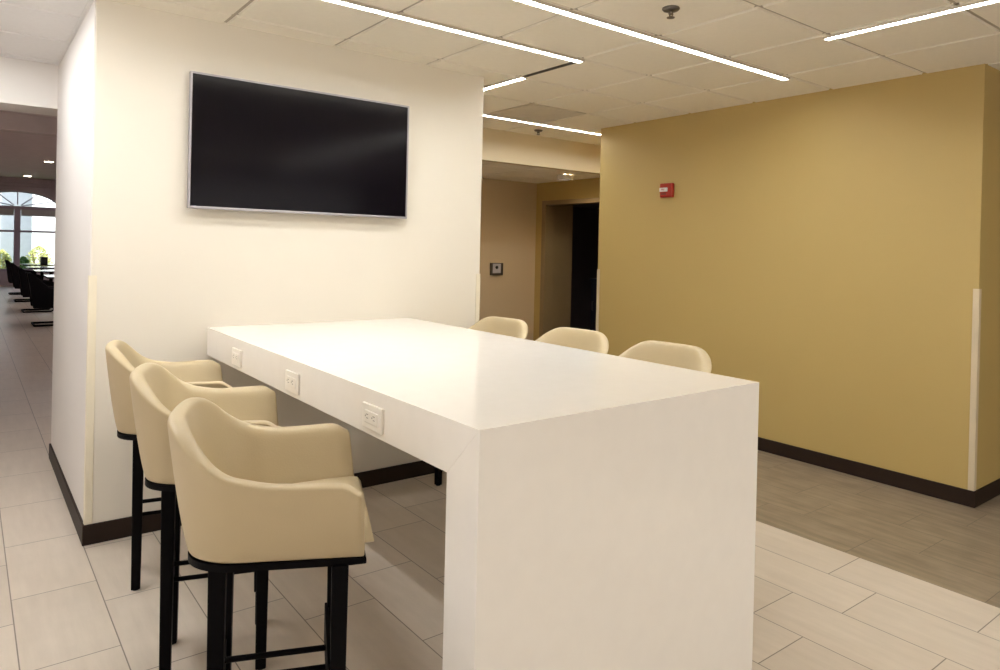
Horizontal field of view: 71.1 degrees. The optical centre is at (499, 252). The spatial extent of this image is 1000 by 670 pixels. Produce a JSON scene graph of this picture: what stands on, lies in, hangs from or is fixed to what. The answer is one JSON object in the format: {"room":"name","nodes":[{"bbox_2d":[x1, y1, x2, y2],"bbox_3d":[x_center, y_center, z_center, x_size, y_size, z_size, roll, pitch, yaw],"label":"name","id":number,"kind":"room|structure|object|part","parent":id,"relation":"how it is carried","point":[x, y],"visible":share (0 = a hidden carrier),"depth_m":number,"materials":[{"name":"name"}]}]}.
{"room":"office break room","nodes":[
{"label":"office break room","id":0,"kind":"room"},
{"bbox_2d":[0,176,55,285],"bbox_3d":[-13.738,-0.704,23.784,11.500,3.600,0.500,1,0,-37],"label":"wall","id":1,"kind":"structure","parent":0,"point":[50,193],"depth_m":22.48,"materials":[{"name":"beige paint"}]},
{"bbox_2d":[0,208,13,215],"bbox_3d":[-15.963,-1.291,22.119,0.985,0.210,0.007,1,0,-37],"label":"roller blind","id":2,"kind":"object","parent":1,"relation":"attached to","point":[3,211],"depth_m":22.31,"materials":[{"name":"grey fabric"}]},
{"bbox_2d":[0,191,55,270],"bbox_3d":[-15.541,-0.696,22.520,2.389,2.615,0.120,1,0,-37],"label":"window","id":3,"kind":"structure","parent":1,"relation":"attached to","point":[17,212],"depth_m":22.51,"materials":[{"name":"clear glass"}]},
{"bbox_3d":[-15.081,-0.672,22.884,1.005,0.065,0.080,1,0,-37],"label":"sash rail","id":4,"kind":"part","parent":3,"relation":"part of","materials":[{"name":"grey metal"}]},
{"bbox_2d":[21,209,54,216],"bbox_3d":[-15.029,-1.274,22.832,0.985,0.210,0.007,1,0,-37],"label":"roller blind","id":5,"kind":"object","parent":1,"relation":"attached to","point":[24,212],"depth_m":22.83,"materials":[{"name":"grey fabric"}]},
{"bbox_2d":[0,131,56,179],"bbox_3d":[-8.069,-2.233,16.405,11.500,0.100,18.950,1,0,-37],"label":"ceiling","id":6,"kind":"structure","parent":0,"point":[21,154],"depth_m":16.30,"materials":[{"name":"paint"}]},
{"bbox_2d":[0,110,56,117],"bbox_3d":[-4.124,-1.369,5.911,5.046,0.070,2.146,1,0,-37],"label":"ceiling","id":7,"kind":"structure","parent":0,"point":[0,110],"depth_m":6.82,"materials":[{"name":"beige paint"}]},
{"bbox_2d":[0,112,56,136],"bbox_3d":[-2.266,-1.650,8.801,11.500,1.015,0.200,1,0,-37],"label":"beam","id":8,"kind":"structure","parent":0,"point":[9,122],"depth_m":6.88,"materials":[{"name":"beige paint"}]},
{"bbox_2d":[0,56,57,115],"bbox_3d":[-3.326,-1.365,4.949,5.146,0.708,0.350,1,0,-37],"label":"wall header","id":9,"kind":"structure","parent":0,"point":[26,86],"depth_m":4.82,"materials":[{"name":"white paint"}]},
{"bbox_2d":[51,0,95,519],"bbox_3d":[-2.594,0.082,4.220,0.007,2.758,1.749,1,0,-37],"label":"wall","id":10,"kind":"structure","parent":0,"point":[76,69],"depth_m":4.05,"materials":[{"name":"white paint"}]},
{"bbox_2d":[49,443,83,544],"bbox_3d":[-2.631,1.409,4.221,0.013,0.102,1.754,1,0,-37],"label":"baseboard","id":11,"kind":"structure","parent":10,"relation":"attached to","point":[72,507],"depth_m":4.05,"materials":[{"name":"brown rubber"}]},
{"bbox_2d":[55,0,93,64],"bbox_3d":[-2.572,-1.297,4.203,0.020,0.008,1.754,1,0,-37],"label":"trim","id":12,"kind":"structure","parent":10,"relation":"attached to","point":[89,3],"depth_m":4.05,"materials":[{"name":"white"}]},
{"bbox_2d":[91,0,483,523],"bbox_3d":[-1.634,0.095,4.952,2.410,2.768,1.754,1,0,-37],"label":"wall","id":13,"kind":"structure","parent":0,"point":[167,272],"depth_m":3.96,"materials":[{"name":"beige paint"}]},
{"bbox_2d":[83,275,96,524],"bbox_3d":[-2.076,0.745,3.543,0.036,1.258,0.036,1,0,-37],"label":"trim","id":14,"kind":"structure","parent":13,"relation":"attached to","point":[92,280],"depth_m":3.53,"materials":[{"name":"beige plastic"}]},
{"bbox_2d":[82,460,442,545],"bbox_3d":[-1.131,1.443,4.256,2.440,0.102,0.012,1,0,-37],"label":"baseboard","id":15,"kind":"structure","parent":13,"relation":"attached to","point":[114,529],"depth_m":3.71,"materials":[{"name":"brown rubber"}]},
{"bbox_2d":[187,71,408,218],"bbox_3d":[-1.146,-0.594,4.166,1.336,0.732,0.062,1,0,-37],"label":"television","id":16,"kind":"object","parent":13,"relation":"attached to","point":[256,146],"visible":1,"depth_m":4.08,"materials":[{"name":"black plastic"}]},
{"bbox_2d":[475,274,479,322],"bbox_3d":[-0.179,0.781,4.994,0.036,1.258,0.036,1,0,-37],"label":"trim","id":17,"kind":"structure","parent":13,"relation":"attached to","point":[477,301],"depth_m":4.98,"materials":[{"name":"beige plastic"}]},
{"bbox_2d":[0,286,999,669],"bbox_3d":[-4.461,1.377,11.598,11.900,0.001,31.300,1,0,-37],"label":"floor","id":18,"kind":"structure","parent":0,"point":[852,572],"depth_m":3.27,"materials":[{"name":"beige tile"}]},
{"bbox_2d":[5,260,33,294],"bbox_3d":[-13.073,0.672,19.037,0.648,0.929,0.600,1,0,-37],"label":"dining chair","id":19,"kind":"object","parent":18,"relation":"on","point":[7,262],"visible":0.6,"depth_m":18.68,"materials":[{"name":"fabric"}]},
{"bbox_3d":[-12.913,0.525,18.816,0.628,0.616,0.060,1,0,-37],"label":"panel","id":20,"kind":"part","parent":19,"relation":"part of","materials":[{"name":"fabric"}]},
{"bbox_2d":[10,262,41,301],"bbox_3d":[-11.525,0.719,17.011,0.648,0.929,0.600,1,0,-37],"label":"dining chair","id":21,"kind":"object","parent":18,"relation":"on","point":[13,267],"visible":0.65,"depth_m":16.66,"materials":[{"name":"fabric"}]},
{"bbox_3d":[-11.365,0.571,16.790,0.628,0.616,0.060,1,0,-37],"label":"panel","id":22,"kind":"part","parent":21,"relation":"part of","materials":[{"name":"fabric"}]},
{"bbox_2d":[17,267,53,312],"bbox_3d":[-9.734,0.773,14.667,0.648,0.929,0.600,1,0,-37],"label":"dining chair","id":23,"kind":"object","parent":18,"relation":"on","point":[21,272],"visible":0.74,"depth_m":14.34,"materials":[{"name":"fabric"}]},
{"bbox_3d":[-9.902,0.616,14.875,0.628,0.616,0.060,1,0,-37],"label":"panel","id":24,"kind":"part","parent":23,"relation":"part of","materials":[{"name":"fabric"}]},
{"bbox_3d":[-9.575,0.625,14.446,0.628,0.616,0.060,1,0,-37],"label":"panel","id":25,"kind":"part","parent":23,"relation":"part of","materials":[{"name":"fabric"}]},
{"bbox_3d":[-9.863,1.064,14.915,0.537,0.340,0.034,1,0,-37],"label":"sled frame","id":26,"kind":"part","parent":23,"relation":"part of","materials":[{"name":"black paint"}]},
{"bbox_3d":[-9.535,1.074,14.486,0.537,0.340,0.034,1,0,-37],"label":"sled frame","id":27,"kind":"part","parent":23,"relation":"part of","materials":[{"name":"black paint"}]},
{"bbox_2d":[20,263,53,273],"bbox_3d":[-13.647,0.738,21.621,1.900,0.745,1.100,1,0,-37],"label":"dining table","id":28,"kind":"object","parent":18,"relation":"on","point":[22,264],"visible":0.16,"depth_m":20.97,"materials":[{"name":"black paint"}]},
{"bbox_2d":[40,257,47,263],"bbox_3d":[-13.990,0.251,21.473,0.190,0.215,0.190,1,0,-37],"label":"box","id":29,"kind":"object","parent":28,"relation":"on","point":[43,260],"visible":0.97,"depth_m":21.41,"materials":[{"name":"black plastic"}]},
{"bbox_2d":[26,272,53,326],"bbox_3d":[-8.047,0.824,12.459,0.648,0.929,0.600,1,0,-37],"label":"dining chair","id":30,"kind":"object","parent":18,"relation":"on","point":[41,295],"visible":0.69,"depth_m":12.15,"materials":[{"name":"fabric"}]},
{"bbox_3d":[-8.215,0.667,12.666,0.628,0.616,0.060,1,0,-37],"label":"panel","id":31,"kind":"part","parent":30,"relation":"part of","materials":[{"name":"fabric"}]},
{"bbox_3d":[-7.887,0.676,12.237,0.628,0.616,0.060,1,0,-37],"label":"panel","id":32,"kind":"part","parent":30,"relation":"part of","materials":[{"name":"fabric"}]},
{"bbox_3d":[-8.176,1.115,12.707,0.537,0.340,0.034,1,0,-37],"label":"sled frame","id":33,"kind":"part","parent":30,"relation":"part of","materials":[{"name":"black paint"}]},
{"bbox_3d":[-7.848,1.125,12.278,0.537,0.340,0.034,1,0,-37],"label":"sled frame","id":34,"kind":"part","parent":30,"relation":"part of","materials":[{"name":"black paint"}]},
{"bbox_2d":[26,266,53,279],"bbox_3d":[-12.190,0.782,19.714,1.900,0.745,1.100,1,0,-37],"label":"dining table","id":35,"kind":"object","parent":18,"relation":"on","point":[28,267],"visible":0.15,"depth_m":19.07,"materials":[{"name":"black paint"}]},
{"bbox_2d":[33,270,53,281],"bbox_3d":[-10.642,0.829,17.688,1.900,0.745,1.100,1,0,-37],"label":"dining table","id":36,"kind":"object","parent":18,"relation":"on","point":[50,272],"visible":0.15,"depth_m":16.96,"materials":[{"name":"black paint"}]},
{"bbox_2d":[43,275,53,278],"bbox_3d":[-8.851,0.883,15.344,1.900,0.745,1.100,1,0,-37],"label":"dining table","id":37,"kind":"object","parent":18,"relation":"on","point":[45,276],"visible":0.15,"depth_m":14.57,"materials":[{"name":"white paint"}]},
{"bbox_2d":[105,340,231,590],"bbox_3d":[-1.527,0.952,3.248,0.546,1.077,0.668,1,0,-26],"label":"bar stool","id":38,"kind":"object","parent":18,"relation":"on","point":[122,359],"visible":0.47,"depth_m":3.07,"materials":[{"name":"beige leather"}]},
{"bbox_3d":[-1.509,0.814,3.254,0.478,0.020,0.357,1,0,-26],"label":"plate","id":39,"kind":"part","parent":38,"relation":"part of","materials":[{"name":"black paint"}]},
{"bbox_3d":[-1.604,1.153,3.092,0.045,0.666,0.045,1,0,-26],"label":"leg","id":40,"kind":"part","parent":38,"relation":"part of","materials":[{"name":"black paint"}]},
{"bbox_3d":[-1.519,1.199,3.256,0.298,0.016,0.017,1,0,-26],"label":"rail","id":41,"kind":"part","parent":38,"relation":"part of","materials":[{"name":"black metal"}]},
{"bbox_3d":[-1.518,1.141,3.255,0.298,0.016,0.017,1,0,-26],"label":"rail","id":42,"kind":"part","parent":38,"relation":"part of","materials":[{"name":"black metal"}]},
{"bbox_2d":[129,363,280,669],"bbox_3d":[-1.086,0.966,2.626,0.546,1.077,0.668,1,0,-19],"label":"bar stool","id":43,"kind":"object","parent":18,"relation":"on","point":[155,391],"visible":0.66,"depth_m":2.48,"materials":[{"name":"beige leather"}]},
{"bbox_3d":[-1.066,0.828,2.631,0.478,0.020,0.357,1,0,-19],"label":"plate","id":44,"kind":"part","parent":43,"relation":"part of","materials":[{"name":"black paint"}]},
{"bbox_3d":[-1.181,1.166,2.481,0.045,0.666,0.045,1,0,-19],"label":"leg","id":45,"kind":"part","parent":43,"relation":"part of","materials":[{"name":"black paint"}]},
{"bbox_3d":[-1.252,1.163,2.684,0.045,0.666,0.045,1,0,-19],"label":"leg","id":46,"kind":"part","parent":43,"relation":"part of","materials":[{"name":"black paint"}]},
{"bbox_3d":[-1.076,1.155,2.632,0.298,0.016,0.017,1,0,-19],"label":"rail","id":47,"kind":"part","parent":43,"relation":"part of","materials":[{"name":"black paint"}]},
{"bbox_3d":[-1.077,1.212,2.632,0.298,0.016,0.017,1,0,-19],"label":"rail","id":48,"kind":"part","parent":43,"relation":"part of","materials":[{"name":"black paint"}]},
{"bbox_3d":[-0.967,1.169,2.838,0.045,0.666,0.045,1,0,-19],"label":"leg","id":49,"kind":"part","parent":43,"relation":"part of","materials":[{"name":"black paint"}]},
{"bbox_3d":[-0.862,1.173,2.540,0.045,0.666,0.045,1,0,-19],"label":"leg","id":50,"kind":"part","parent":43,"relation":"part of","materials":[{"name":"black paint"}]},
{"bbox_2d":[167,397,373,669],"bbox_3d":[-0.665,0.979,2.030,0.546,1.077,0.668,1,0,-15],"label":"bar stool","id":51,"kind":"object","parent":18,"relation":"on","point":[251,497],"visible":1,"depth_m":1.87,"materials":[{"name":"beige leather"}]},
{"bbox_3d":[-0.770,1.179,1.891,0.045,0.666,0.045,1,0,-15],"label":"leg","id":52,"kind":"part","parent":51,"relation":"part of","materials":[{"name":"black paint"}]},
{"bbox_3d":[-0.827,1.176,2.099,0.045,0.666,0.045,1,0,-15],"label":"leg","id":53,"kind":"part","parent":51,"relation":"part of","materials":[{"name":"black paint"}]},
{"bbox_3d":[-0.654,1.167,2.035,0.298,0.016,0.017,1,0,-15],"label":"rail","id":54,"kind":"part","parent":51,"relation":"part of","materials":[{"name":"black paint"}]},
{"bbox_3d":[-0.645,0.841,2.033,0.478,0.020,0.357,1,0,-15],"label":"plate","id":55,"kind":"part","parent":51,"relation":"part of","materials":[{"name":"black paint"}]},
{"bbox_3d":[-0.656,1.225,2.035,0.298,0.016,0.017,1,0,-15],"label":"rail","id":56,"kind":"part","parent":51,"relation":"part of","materials":[{"name":"black paint"}]},
{"bbox_3d":[-0.532,1.182,2.232,0.045,0.666,0.045,1,0,-15],"label":"leg","id":57,"kind":"part","parent":51,"relation":"part of","materials":[{"name":"black paint"}]},
{"bbox_3d":[-0.627,0.750,2.037,0.478,0.059,0.432,1,0,-15],"label":"seat","id":58,"kind":"part","parent":51,"relation":"part of","materials":[{"name":"beige leather"}]},
{"bbox_3d":[-0.448,1.186,1.928,0.045,0.666,0.045,1,0,-15],"label":"leg","id":59,"kind":"part","parent":51,"relation":"part of","materials":[{"name":"black paint"}]},
{"bbox_2d":[434,316,527,485],"bbox_3d":[-0.145,0.977,4.546,0.546,1.077,0.668,1,0,-43],"label":"bar stool","id":60,"kind":"object","parent":18,"relation":"on","point":[517,328],"visible":0.16,"depth_m":4.67,"materials":[{"name":"beige leather"}]},
{"bbox_3d":[-0.394,1.173,4.534,0.045,0.666,0.045,1,0,-43],"label":"leg","id":61,"kind":"part","parent":60,"relation":"part of","materials":[{"name":"black paint"}]},
{"bbox_2d":[207,318,758,669],"bbox_3d":[-0.345,0.983,3.230,1.291,1.070,2.578,1,0,-37],"label":"table","id":62,"kind":"object","parent":18,"relation":"on","point":[601,508],"visible":1,"depth_m":2.24,"materials":[{"name":"white laminate"}]},
{"bbox_2d":[232,347,241,367],"bbox_3d":[-1.289,0.514,3.428,0.010,0.082,0.140,1,0,-37],"label":"power outlet","id":63,"kind":"object","parent":62,"relation":"attached to","point":[236,351],"depth_m":3.41,"materials":[{"name":"white plastic"}]},
{"bbox_2d":[286,375,295,388],"bbox_3d":[-0.849,0.527,2.843,0.007,0.042,0.092,1,0,-37],"label":"receptacle","id":64,"kind":"object","parent":62,"relation":"attached to","point":[290,379],"depth_m":2.84,"materials":[{"name":"white plastic"}]},
{"bbox_2d":[285,369,299,394],"bbox_3d":[-0.844,0.527,2.847,0.010,0.082,0.140,1,0,-37],"label":"power outlet","id":65,"kind":"object","parent":62,"relation":"attached to","point":[292,376],"depth_m":2.83,"materials":[{"name":"white plastic"}]},
{"bbox_2d":[364,409,377,426],"bbox_3d":[-0.419,0.540,2.282,0.007,0.042,0.092,1,0,-37],"label":"receptacle","id":66,"kind":"object","parent":62,"relation":"attached to","point":[370,415],"depth_m":2.28,"materials":[{"name":"white plastic"}]},
{"bbox_2d":[362,401,383,434],"bbox_3d":[-0.415,0.540,2.285,0.010,0.082,0.140,1,0,-37],"label":"power outlet","id":67,"kind":"object","parent":62,"relation":"attached to","point":[372,411],"depth_m":2.27,"materials":[{"name":"white plastic"}]},
{"bbox_3d":[0.397,1.005,2.270,1.278,1.070,0.151,1,0,-37],"label":"panel","id":68,"kind":"part","parent":62,"relation":"part of","materials":[{"name":"white stone"}]},
{"bbox_2d":[535,327,608,353],"bbox_3d":[0.285,0.990,3.983,0.546,1.077,0.668,1,0,-42],"label":"bar stool","id":69,"kind":"object","parent":18,"relation":"on","point":[589,340],"visible":0.23,"depth_m":4.13,"materials":[{"name":"beige leather"}]},
{"bbox_2d":[589,278,596,330],"bbox_3d":[2.439,0.991,10.505,0.916,1.100,2.240,1,0,-37],"label":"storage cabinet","id":70,"kind":"object","parent":18,"relation":"on","point":[594,280],"visible":0.12,"depth_m":11.06,"materials":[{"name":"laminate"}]},
{"bbox_2d":[619,340,711,372],"bbox_3d":[0.696,1.002,3.444,0.546,1.077,0.668,1,0,-40],"label":"bar stool","id":71,"kind":"object","parent":18,"relation":"on","point":[685,356],"visible":0.19,"depth_m":3.58,"materials":[{"name":"beige leather"}]},
{"bbox_2d":[0,0,999,144],"bbox_3d":[2.142,-1.213,3.024,11.500,0.060,9.354,1,0,-37],"label":"ceiling","id":72,"kind":"structure","parent":0,"point":[623,79],"depth_m":4.08,"materials":[{"name":"tile"}]},
{"bbox_2d":[322,0,584,63],"bbox_3d":[-0.513,-1.245,3.698,2.612,0.017,0.054,1,0,-37],"label":"recessed light","id":73,"kind":"object","parent":72,"relation":"in","point":[348,3],"visible":1,"depth_m":3.88,"materials":[{"name":"white plastic"}]},
{"bbox_2d":[484,62,574,90],"bbox_3d":[-0.038,-1.242,5.210,0.054,0.017,1.776,1,0,-37],"label":"recessed light","id":74,"kind":"object","parent":72,"relation":"in","point":[519,78],"visible":0.49,"depth_m":4.99,"materials":[{"name":"white plastic"}]},
{"bbox_2d":[484,78,522,89],"bbox_3d":[-0.204,-1.248,5.426,0.042,0.002,1.220,1,0,-37],"label":"diffuser","id":75,"kind":"object","parent":74,"relation":"attached to","point":[512,80],"depth_m":5.13,"materials":[{"name":"white plastic"}]},
{"bbox_3d":[-0.204,-1.247,5.426,0.054,0.017,1.232,1,0,-37],"label":"trim frame","id":76,"kind":"part","parent":74,"relation":"part of","materials":[{"name":"grey metal"}]},
{"bbox_2d":[489,103,585,122],"bbox_3d":[0.336,-1.248,6.279,0.627,0.016,0.603,1,0,-37],"label":"ceiling vent","id":77,"kind":"object","parent":72,"relation":"in","point":[534,112],"visible":0.96,"depth_m":6.25,"materials":[{"name":"grey metal"}]},
{"bbox_2d":[534,129,542,134],"bbox_3d":[0.390,-1.221,7.127,0.088,0.051,0.088,1,0,-37],"label":"sprinkler","id":78,"kind":"object","parent":72,"relation":"attached to","point":[538,131],"visible":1,"depth_m":7.11,"materials":[{"name":"metal"}]},
{"bbox_2d":[483,114,600,135],"bbox_3d":[0.481,-1.239,6.843,3.112,0.017,0.054,1,0,-37],"label":"recessed light","id":79,"kind":"object","parent":72,"relation":"in","point":[485,115],"visible":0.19,"depth_m":6.77,"materials":[{"name":"white plastic"}]},
{"bbox_2d":[513,0,789,80],"bbox_3d":[0.400,-1.223,3.616,3.962,0.017,0.054,1,0,-37],"label":"recessed light","id":80,"kind":"object","parent":72,"relation":"in","point":[543,5],"visible":1,"depth_m":3.93,"materials":[{"name":"white plastic"}]},
{"bbox_2d":[662,5,679,18],"bbox_3d":[0.849,-1.190,3.479,0.088,0.051,0.088,1,0,-37],"label":"sprinkler","id":81,"kind":"object","parent":72,"relation":"attached to","point":[670,9],"visible":1,"depth_m":3.46,"materials":[{"name":"metal"}]},
{"bbox_2d":[823,0,999,40],"bbox_3d":[3.205,-1.151,2.085,0.054,0.017,4.582,1,0,-37],"label":"recessed light","id":82,"kind":"object","parent":72,"relation":"in","point":[957,8],"visible":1,"depth_m":3.54,"materials":[{"name":"white plastic"}]},
{"bbox_2d":[479,178,536,339],"bbox_3d":[-0.840,0.098,8.586,3.465,2.758,0.120,1,0,-37],"label":"wall","id":83,"kind":"structure","parent":0,"point":[508,208],"depth_m":9.24,"materials":[{"name":"beige paint"}]},
{"bbox_2d":[490,263,502,274],"bbox_3d":[-0.041,0.217,9.097,0.200,0.160,0.042,1,0,-37],"label":"wall control","id":84,"kind":"object","parent":83,"relation":"attached to","point":[495,268],"visible":1,"depth_m":9.07,"materials":[{"name":"metal"}]},
{"bbox_2d":[482,161,599,182],"bbox_3d":[-0.355,-0.977,7.962,3.245,0.060,1.422,1,0,-37],"label":"ceiling","id":85,"kind":"structure","parent":0,"point":[490,170],"depth_m":8.29,"materials":[{"name":"paint"}]},
{"bbox_2d":[557,174,572,180],"bbox_3d":[0.778,-0.896,8.374,0.192,0.056,0.192,1,0,-37],"label":"recessed light","id":86,"kind":"object","parent":85,"relation":"in","point":[565,177],"visible":1,"depth_m":8.30,"materials":[{"name":"white"}]},
{"bbox_2d":[482,128,600,174],"bbox_3d":[0.110,-1.098,7.356,3.245,0.330,0.100,1,0,-37],"label":"wall","id":87,"kind":"structure","parent":0,"point":[498,146],"depth_m":7.54,"materials":[{"name":"beige paint"}]},
{"bbox_2d":[552,205,572,328],"bbox_3d":[0.804,0.391,9.595,0.380,2.235,0.100,1,0,-37],"label":"wall","id":88,"kind":"structure","parent":0,"point":[563,214],"depth_m":9.56,"materials":[{"name":"brown paint"}]},
{"bbox_2d":[533,178,599,340],"bbox_3d":[1.232,0.140,8.629,0.120,2.768,2.328,1,0,-37],"label":"wall","id":89,"kind":"structure","parent":0,"point":[581,188],"depth_m":9.32,"materials":[{"name":"paint"}]},
{"bbox_2d":[539,197,599,337],"bbox_3d":[0.964,0.418,8.975,0.158,2.195,1.190,1,0,-37],"label":"trim","id":90,"kind":"structure","parent":89,"relation":"attached to","point":[547,234],"depth_m":9.37,"materials":[{"name":"brown paint"}]},
{"bbox_2d":[570,203,598,329],"bbox_3d":[1.896,0.363,10.233,2.889,2.335,2.750,1,0,-37],"label":"wall","id":91,"kind":"structure","parent":0,"point":[585,232],"depth_m":11.42,"materials":[{"name":"paint"}]},
{"bbox_2d":[598,64,999,489],"bbox_3d":[3.668,0.205,6.951,4.264,2.768,3.299,1,0,-37],"label":"wall","id":92,"kind":"structure","parent":0,"point":[828,251],"depth_m":5.08,"materials":[{"name":"paint"}]},
{"bbox_2d":[596,269,599,330],"bbox_3d":[0.978,0.796,6.968,0.036,1.258,0.036,1,0,-37],"label":"trim","id":93,"kind":"structure","parent":92,"relation":"attached to","point":[598,270],"depth_m":6.95,"materials":[{"name":"beige plastic"}]},
{"bbox_2d":[659,183,673,197],"bbox_3d":[1.490,-0.555,6.263,0.055,0.126,0.136,1,0,-37],"label":"fire alarm","id":94,"kind":"object","parent":92,"relation":"attached to","point":[666,190],"visible":1,"depth_m":6.24,"materials":[{"name":"red plastic"}]},
{"bbox_2d":[758,437,975,507],"bbox_3d":[1.939,1.506,5.660,0.012,0.102,3.323,1,0,-37],"label":"baseboard","id":95,"kind":"structure","parent":92,"relation":"attached to","point":[965,497],"depth_m":4.82,"materials":[{"name":"brown rubber"}]},
{"bbox_2d":[968,289,981,490],"bbox_3d":[2.963,0.856,4.369,0.036,1.258,0.036,1,0,-37],"label":"trim","id":96,"kind":"structure","parent":92,"relation":"attached to","point":[976,310],"depth_m":4.36,"materials":[{"name":"beige plastic"}]},
{"bbox_2d":[975,478,999,507],"bbox_3d":[4.642,1.568,5.643,4.264,0.102,0.012,1,0,-37],"label":"baseboard","id":97,"kind":"structure","parent":92,"relation":"attached to","point":[991,490],"depth_m":4.46,"materials":[{"name":"brown wood"}]},
{"label":"outside","id":98,"kind":"structure","parent":0,"visible":0},
{"bbox_3d":[-20.434,1.024,32.584,35.000,0.140,21.550,1,0,-37],"label":"ground","id":99,"kind":"structure","parent":98,"visible":0},
{"bbox_2d":[0,249,11,268],"bbox_3d":[-17.209,0.486,24.179,0.702,1.184,0.735,1,0,-37],"label":"shrub","id":100,"kind":"object","parent":99,"relation":"on","point":[2,261],"visible":0.46,"depth_m":24.12,"materials":[{"name":"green plant"}]},
{"bbox_2d":[0,192,31,265],"bbox_3d":[-23.215,-2.107,26.517,9.120,6.060,0.300,1,0,-37],"label":"wall","id":101,"kind":"structure","parent":99,"relation":"on","point":[6,221],"depth_m":28.79,"materials":[{"name":"grey"}]},
{"bbox_2d":[20,256,30,268],"bbox_3d":[-16.167,0.612,23.711,0.616,0.986,0.569,1,0,-37],"label":"shrub","id":102,"kind":"object","parent":99,"relation":"on","point":[23,259],"visible":0.25,"depth_m":23.65,"materials":[{"name":"green plant"}]},
{"bbox_2d":[26,245,53,263],"bbox_3d":[-16.701,0.414,25.325,0.966,1.340,0.950,1,0,-37],"label":"shrub","id":103,"kind":"object","parent":99,"relation":"on","point":[32,252],"visible":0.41,"depth_m":25.25,"materials":[{"name":"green plant"}]},
{"bbox_2d":[31,194,55,263],"bbox_3d":[-15.581,-1.954,30.465,7.950,6.060,0.300,1,0,-37],"label":"wall","id":104,"kind":"structure","parent":99,"relation":"on","point":[46,240],"depth_m":28.17,"materials":[{"name":"white"}]}
]}

